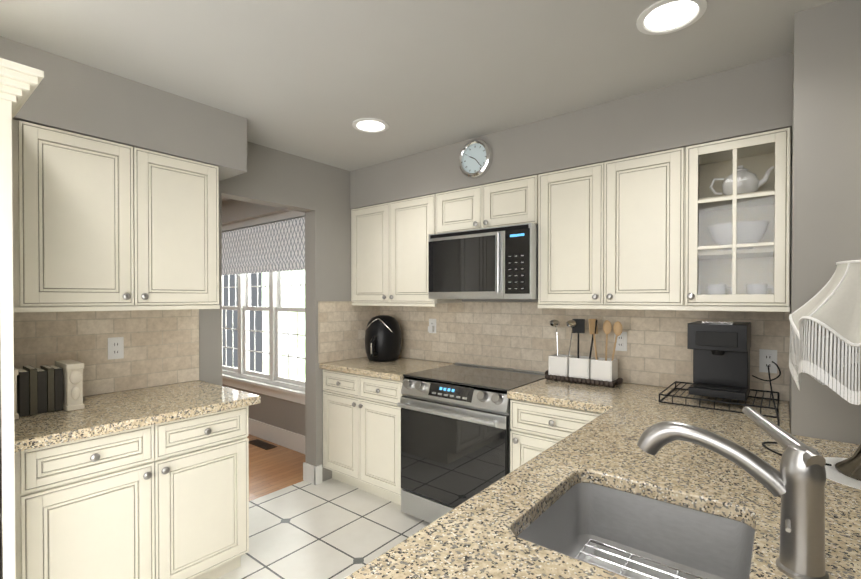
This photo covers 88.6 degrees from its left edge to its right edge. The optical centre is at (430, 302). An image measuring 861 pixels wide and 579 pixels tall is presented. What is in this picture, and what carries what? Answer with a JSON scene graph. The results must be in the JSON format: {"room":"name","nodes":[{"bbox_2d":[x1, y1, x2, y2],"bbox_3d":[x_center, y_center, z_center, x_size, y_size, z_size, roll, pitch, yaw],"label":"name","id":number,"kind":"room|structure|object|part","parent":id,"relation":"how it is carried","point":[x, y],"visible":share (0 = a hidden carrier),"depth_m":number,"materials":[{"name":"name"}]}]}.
{"room":"kitchen","nodes":[
{"label":"kitchen","id":0,"kind":"room"},
{"bbox_2d":[14,141,379,484],"bbox_3d":[-1.960,0.200,2.066,0.158,2.500,4.700,0,1,39],"label":"wall","id":1,"kind":"structure","parent":0,"point":[164,347],"depth_m":2.93,"materials":[{"name":"paint"}]},
{"bbox_2d":[108,337,123,359],"bbox_3d":[-1.655,0.242,2.322,0.008,0.114,0.070,0,1,39],"label":"outlet","id":2,"kind":"object","parent":1,"relation":"attached to","point":[115,347],"visible":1,"depth_m":2.32,"materials":[{"name":"white plastic"}]},
{"bbox_2d":[12,119,219,312],"bbox_3d":[-1.557,-0.352,2.170,0.362,0.784,0.897,0,1,39],"label":"upper cabinet","id":3,"kind":"object","parent":1,"relation":"attached to","point":[101,225],"visible":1,"depth_m":2.03,"materials":[{"name":"wood"}]},
{"bbox_2d":[222,199,304,453],"bbox_3d":[-2.139,0.177,4.808,3.570,2.500,0.220,0,1,39],"label":"wall","id":4,"kind":"structure","parent":0,"point":[278,421],"depth_m":4.32,"materials":[{"name":"paint"}]},
{"bbox_2d":[222,270,304,404],"bbox_3d":[-1.794,0.086,4.550,2.020,1.665,0.150,0,1,39],"label":"dining room window","id":5,"kind":"structure","parent":4,"relation":"in","point":[276,308],"depth_m":4.40,"materials":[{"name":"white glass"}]},
{"bbox_2d":[222,217,304,274],"bbox_3d":[-1.837,-0.526,4.490,1.950,0.470,0.046,0,1,39],"label":"blind","id":6,"kind":"object","parent":4,"relation":"attached to","point":[275,247],"visible":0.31,"depth_m":4.30,"materials":[{"name":"fabric"}]},
{"bbox_2d":[247,434,304,500],"bbox_3d":[-3.478,1.411,3.143,3.570,0.060,4.270,0,1,39],"label":"floor","id":7,"kind":"structure","parent":0,"point":[278,467],"depth_m":3.65,"materials":[{"name":"brown wood"}]},
{"bbox_2d":[249,439,276,449],"bbox_3d":[-1.623,1.367,4.246,0.350,0.008,0.110,0,1,39],"label":"floor vent","id":8,"kind":"object","parent":7,"relation":"in","point":[262,444],"visible":0.96,"depth_m":4.23,"materials":[{"name":"brown metal"}]},
{"bbox_2d":[217,478,430,578],"bbox_3d":[-0.133,1.433,0.681,4.730,0.060,4.600,0,1,39],"label":"floor","id":9,"kind":"structure","parent":0,"point":[331,528],"depth_m":2.67,"materials":[{"name":"white tile"}]},
{"bbox_2d":[0,58,43,578],"bbox_3d":[-1.950,0.322,1.282,0.866,2.150,1.122,0,1,39],"label":"tall cabinet","id":10,"kind":"object","parent":9,"relation":"on","point":[19,83],"visible":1,"depth_m":1.43,"materials":[{"name":"wood"}]},
{"bbox_2d":[14,380,260,578],"bbox_3d":[-1.420,0.933,2.095,0.686,0.914,0.934,0,1,39],"label":"base cabinet","id":11,"kind":"object","parent":9,"relation":"on","point":[148,483],"visible":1,"depth_m":1.88,"materials":[{"name":"wood"}]},
{"bbox_2d":[14,380,260,452],"bbox_3d":[-1.420,0.496,2.092,0.686,0.040,0.934,0,1,39],"label":"countertop","id":12,"kind":"structure","parent":11,"relation":"on","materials":[{"name":"stone"}]},
{"bbox_2d":[17,365,62,416],"bbox_3d":[-1.717,0.379,1.932,0.148,0.196,0.142,0,1,39],"label":"books","id":13,"kind":"object","parent":12,"relation":"on","point":[39,390],"visible":0.96,"depth_m":1.89,"materials":[{"name":"grey paper"}]},
{"bbox_2d":[14,359,84,419],"bbox_3d":[-1.710,0.375,1.925,0.221,0.204,0.280,0,1,39],"label":"bookend","id":14,"kind":"object","parent":12,"relation":"on","point":[72,384],"visible":0.67,"depth_m":1.95,"materials":[{"name":"stone"}]},
{"bbox_2d":[323,369,362,448],"bbox_3d":[-0.450,0.942,3.476,0.474,0.873,0.618,0,1,39],"label":"base cabinet","id":15,"kind":"object","parent":9,"relation":"on","point":[343,393],"depth_m":3.24,"materials":[{"name":"wood"}]},
{"bbox_2d":[319,357,454,380],"bbox_3d":[-0.321,0.485,3.350,0.832,0.040,0.650,0,1,39],"label":"countertop","id":16,"kind":"structure","parent":15,"relation":"on","point":[362,367],"depth_m":3.20,"materials":[{"name":"beige stone"}]},
{"bbox_2d":[365,315,401,361],"bbox_3d":[-0.398,0.284,3.512,0.294,0.358,0.356,0,1,39],"label":"air fryer","id":17,"kind":"object","parent":16,"relation":"on","point":[383,340],"visible":1,"depth_m":3.42,"materials":[{"name":"black plastic"}]},
{"bbox_2d":[323,379,860,578],"bbox_3d":[0.601,0.502,1.353,1.554,0.040,2.620,0,1,39],"label":"countertop","id":18,"kind":"structure","parent":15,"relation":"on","point":[562,432],"depth_m":1.17,"materials":[{"name":"beige stone"}]},
{"bbox_2d":[545,370,622,387],"bbox_3d":[0.892,0.446,2.604,0.451,0.049,0.151,0,1,39],"label":"tray","id":19,"kind":"object","parent":18,"relation":"on","point":[618,381],"visible":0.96,"depth_m":2.52,"materials":[{"name":"metal"}]},
{"bbox_2d":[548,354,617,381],"bbox_3d":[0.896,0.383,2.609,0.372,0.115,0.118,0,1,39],"label":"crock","id":20,"kind":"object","parent":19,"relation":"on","point":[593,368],"visible":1,"depth_m":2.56,"materials":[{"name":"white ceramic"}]},
{"bbox_2d":[549,319,559,355],"bbox_3d":[0.759,0.266,2.704,0.066,0.323,0.066,0,1,24],"label":"tool","id":21,"kind":"object","parent":20,"relation":"in","point":[554,323],"depth_m":2.69,"materials":[{"name":"silver metal"}]},
{"bbox_2d":[566,319,597,359],"bbox_3d":[0.908,0.263,2.627,0.204,0.333,0.095,0,1,33],"label":"tool","id":22,"kind":"object","parent":20,"relation":"in","point":[577,326],"depth_m":2.62,"materials":[{"name":"brown wood"}]},
{"bbox_2d":[603,321,605,360],"bbox_3d":[1.026,0.267,2.561,0.044,0.326,0.047,0,1,6],"label":"tool","id":23,"kind":"object","parent":20,"relation":"in","point":[604,324],"depth_m":2.57,"materials":[{"name":"brown wood"}]},
{"bbox_2d":[606,320,622,360],"bbox_3d":[1.042,0.268,2.488,0.074,0.324,0.021,0,1,24],"label":"tool","id":24,"kind":"object","parent":20,"relation":"in","point":[617,328],"depth_m":2.49,"materials":[{"name":"brown wood"}]},
{"bbox_2d":[523,477,746,578],"bbox_3d":[0.460,0.605,0.987,0.448,0.182,0.483,0,1,39],"label":"sink","id":25,"kind":"object","parent":18,"relation":"in","point":[645,534],"depth_m":1.16,"materials":[{"name":"grey metal"}]},
{"bbox_2d":[659,381,778,417],"bbox_3d":[1.382,0.455,2.111,0.447,0.042,0.407,0,1,39],"label":"rack","id":26,"kind":"object","parent":18,"relation":"on","point":[714,401],"visible":0.81,"depth_m":2.02,"materials":[{"name":"black metal"}]},
{"bbox_2d":[687,321,750,400],"bbox_3d":[1.389,0.262,2.118,0.228,0.345,0.318,0,1,39],"label":"coffee maker","id":27,"kind":"object","parent":26,"relation":"on","point":[721,359],"visible":0.98,"depth_m":2.05,"materials":[{"name":"black plastic"}]},
{"bbox_2d":[631,401,834,578],"bbox_3d":[0.593,0.354,0.892,0.316,0.264,0.201,0,1,39],"label":"faucet","id":28,"kind":"object","parent":18,"relation":"on","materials":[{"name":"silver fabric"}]},
{"bbox_2d":[824,457,860,489],"bbox_3d":[1.236,0.482,1.217,0.300,0.002,0.300,0,1,39],"label":"lace doily","id":29,"kind":"object","parent":18,"relation":"on","point":[833,474],"visible":0.48,"depth_m":1.22,"materials":[{"name":"white fabric"}]},
{"bbox_2d":[762,260,860,480],"bbox_3d":[1.453,0.153,1.544,0.463,0.652,1.196,0,1,39],"label":"lamp","id":30,"kind":"object","parent":29,"relation":"on","point":[830,309],"depth_m":1.19,"materials":[{"name":"white fabric"}]},
{"bbox_3d":[1.408,0.394,1.722,0.172,0.166,0.976,0,1,39],"label":"lamp cord","id":31,"kind":"part","parent":30,"relation":"part of","materials":[{"name":"black plastic"}]},
{"bbox_2d":[363,377,403,436],"bbox_3d":[-0.173,0.943,3.254,0.476,0.873,0.618,0,1,39],"label":"base cabinet","id":32,"kind":"object","parent":9,"relation":"on","point":[381,411],"depth_m":2.99,"materials":[{"name":"wood"}]},
{"bbox_2d":[397,362,544,522],"bbox_3d":[0.282,0.921,2.821,0.766,0.925,0.695,0,1,39],"label":"range","id":33,"kind":"object","parent":9,"relation":"on","point":[455,435],"visible":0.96,"depth_m":2.62,"materials":[{"name":"metal"}]},
{"bbox_2d":[0,0,835,201],"bbox_3d":[-1.496,-1.087,1.812,8.500,0.080,4.900,0,1,39],"label":"ceiling","id":34,"kind":"structure","parent":0,"point":[313,80],"depth_m":1.87,"materials":[{"name":"paint"}]},
{"bbox_2d":[0,36,246,180],"bbox_3d":[-2.184,-0.891,1.398,0.345,0.305,3.190,0,1,39],"label":"soffit","id":35,"kind":"structure","parent":34,"relation":"attached to","point":[70,95],"depth_m":2.07,"materials":[{"name":"paint"}]},
{"bbox_2d":[352,118,388,132],"bbox_3d":[-0.357,-1.050,2.630,0.216,0.008,0.216,0,1,39],"label":"recessed light","id":36,"kind":"object","parent":34,"relation":"in","point":[371,125],"visible":1,"depth_m":2.63,"materials":[{"name":"white"}]},
{"bbox_2d":[350,53,792,208],"bbox_3d":[0.539,-0.904,2.853,2.782,0.305,0.335,0,1,39],"label":"soffit","id":37,"kind":"structure","parent":34,"relation":"attached to","point":[751,99],"depth_m":2.30,"materials":[{"name":"paint"}]},
{"bbox_2d":[459,139,492,178],"bbox_3d":[0.284,-0.914,2.816,0.244,0.244,0.040,0,1,39],"label":"wall clock","id":38,"kind":"object","parent":37,"relation":"attached to","point":[475,158],"visible":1,"depth_m":2.81,"materials":[{"name":"silver metal"}]},
{"bbox_2d":[636,0,706,34],"bbox_3d":[0.874,-1.041,1.608,0.226,0.008,0.226,0,1,39],"label":"recessed light","id":39,"kind":"object","parent":34,"relation":"in","point":[661,17],"visible":1,"depth_m":1.61,"materials":[{"name":"white"}]},
{"bbox_2d":[380,248,790,400],"bbox_3d":[1.374,0.197,2.476,4.830,2.500,0.136,0,1,39],"label":"wall","id":40,"kind":"structure","parent":0,"point":[514,333],"depth_m":2.79,"materials":[{"name":"tile"}]},
{"bbox_2d":[351,194,461,306],"bbox_3d":[-0.206,-0.375,3.454,0.869,0.762,0.331,0,1,39],"label":"upper cabinet","id":41,"kind":"object","parent":40,"relation":"attached to","point":[390,241],"depth_m":3.30,"materials":[{"name":"wood"}]},
{"bbox_2d":[428,319,435,332],"bbox_3d":[0.007,0.188,3.465,0.070,0.114,0.035,0,1,39],"label":"electrical outlet","id":42,"kind":"object","parent":40,"relation":"attached to","point":[432,326],"visible":1,"depth_m":3.46,"materials":[{"name":"white plastic"}]},
{"bbox_2d":[435,183,490,233],"bbox_3d":[0.306,-0.608,3.043,0.440,0.289,0.331,0,1,39],"label":"upper cabinet","id":43,"kind":"object","parent":40,"relation":"attached to","point":[469,208],"depth_m":2.91,"materials":[{"name":"wood"}]},
{"bbox_2d":[429,223,537,298],"bbox_3d":[0.401,-0.240,2.909,0.756,0.436,0.424,0,1,39],"label":"microwave","id":44,"kind":"object","parent":43,"relation":"attached to","point":[499,262],"visible":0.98,"depth_m":2.71,"materials":[{"name":"metal"}]},
{"bbox_2d":[491,175,538,226],"bbox_3d":[0.556,-0.606,2.843,0.440,0.289,0.331,0,1,39],"label":"upper cabinet","id":45,"kind":"object","parent":40,"relation":"attached to","point":[514,201],"depth_m":2.67,"materials":[{"name":"wood"}]},
{"bbox_2d":[614,332,626,350],"bbox_3d":[1.117,0.230,2.596,0.070,0.114,0.008,0,1,39],"label":"electrical outlet","id":46,"kind":"object","parent":40,"relation":"attached to","point":[621,343],"visible":0.9,"depth_m":2.59,"materials":[{"name":"white plastic"}]},
{"bbox_2d":[538,144,710,310],"bbox_3d":[1.044,-0.366,2.455,0.807,0.762,0.331,0,1,39],"label":"upper cabinet","id":47,"kind":"object","parent":40,"relation":"attached to","point":[703,227],"depth_m":2.29,"materials":[{"name":"wood"}]},
{"bbox_2d":[759,349,776,372],"bbox_3d":[1.657,0.290,2.165,0.070,0.114,0.008,0,1,39],"label":"outlet","id":48,"kind":"object","parent":40,"relation":"attached to","point":[767,357],"visible":1,"depth_m":2.17,"materials":[{"name":"white plastic"}]},
{"bbox_2d":[752,361,780,380],"bbox_3d":[1.623,0.333,2.133,0.111,0.091,0.084,0,1,39],"label":"cord","id":49,"kind":"object","parent":48,"relation":"attached to","point":[774,378],"visible":0.96,"depth_m":2.11,"materials":[{"name":"black plastic"}]},
{"bbox_2d":[789,0,860,444],"bbox_3d":[2.234,0.177,1.300,1.818,2.440,0.660,0,1,39],"label":"wall","id":50,"kind":"structure","parent":0,"point":[826,179],"depth_m":1.55,"materials":[{"name":"paint"}]},
{"label":"outside","id":51,"kind":"structure","parent":0,"visible":0},
{"bbox_2d":[262,270,304,380],"bbox_3d":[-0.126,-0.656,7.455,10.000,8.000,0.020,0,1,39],"label":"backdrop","id":52,"kind":"structure","parent":51,"point":[293,319],"depth_m":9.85,"materials":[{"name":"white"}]}
]}

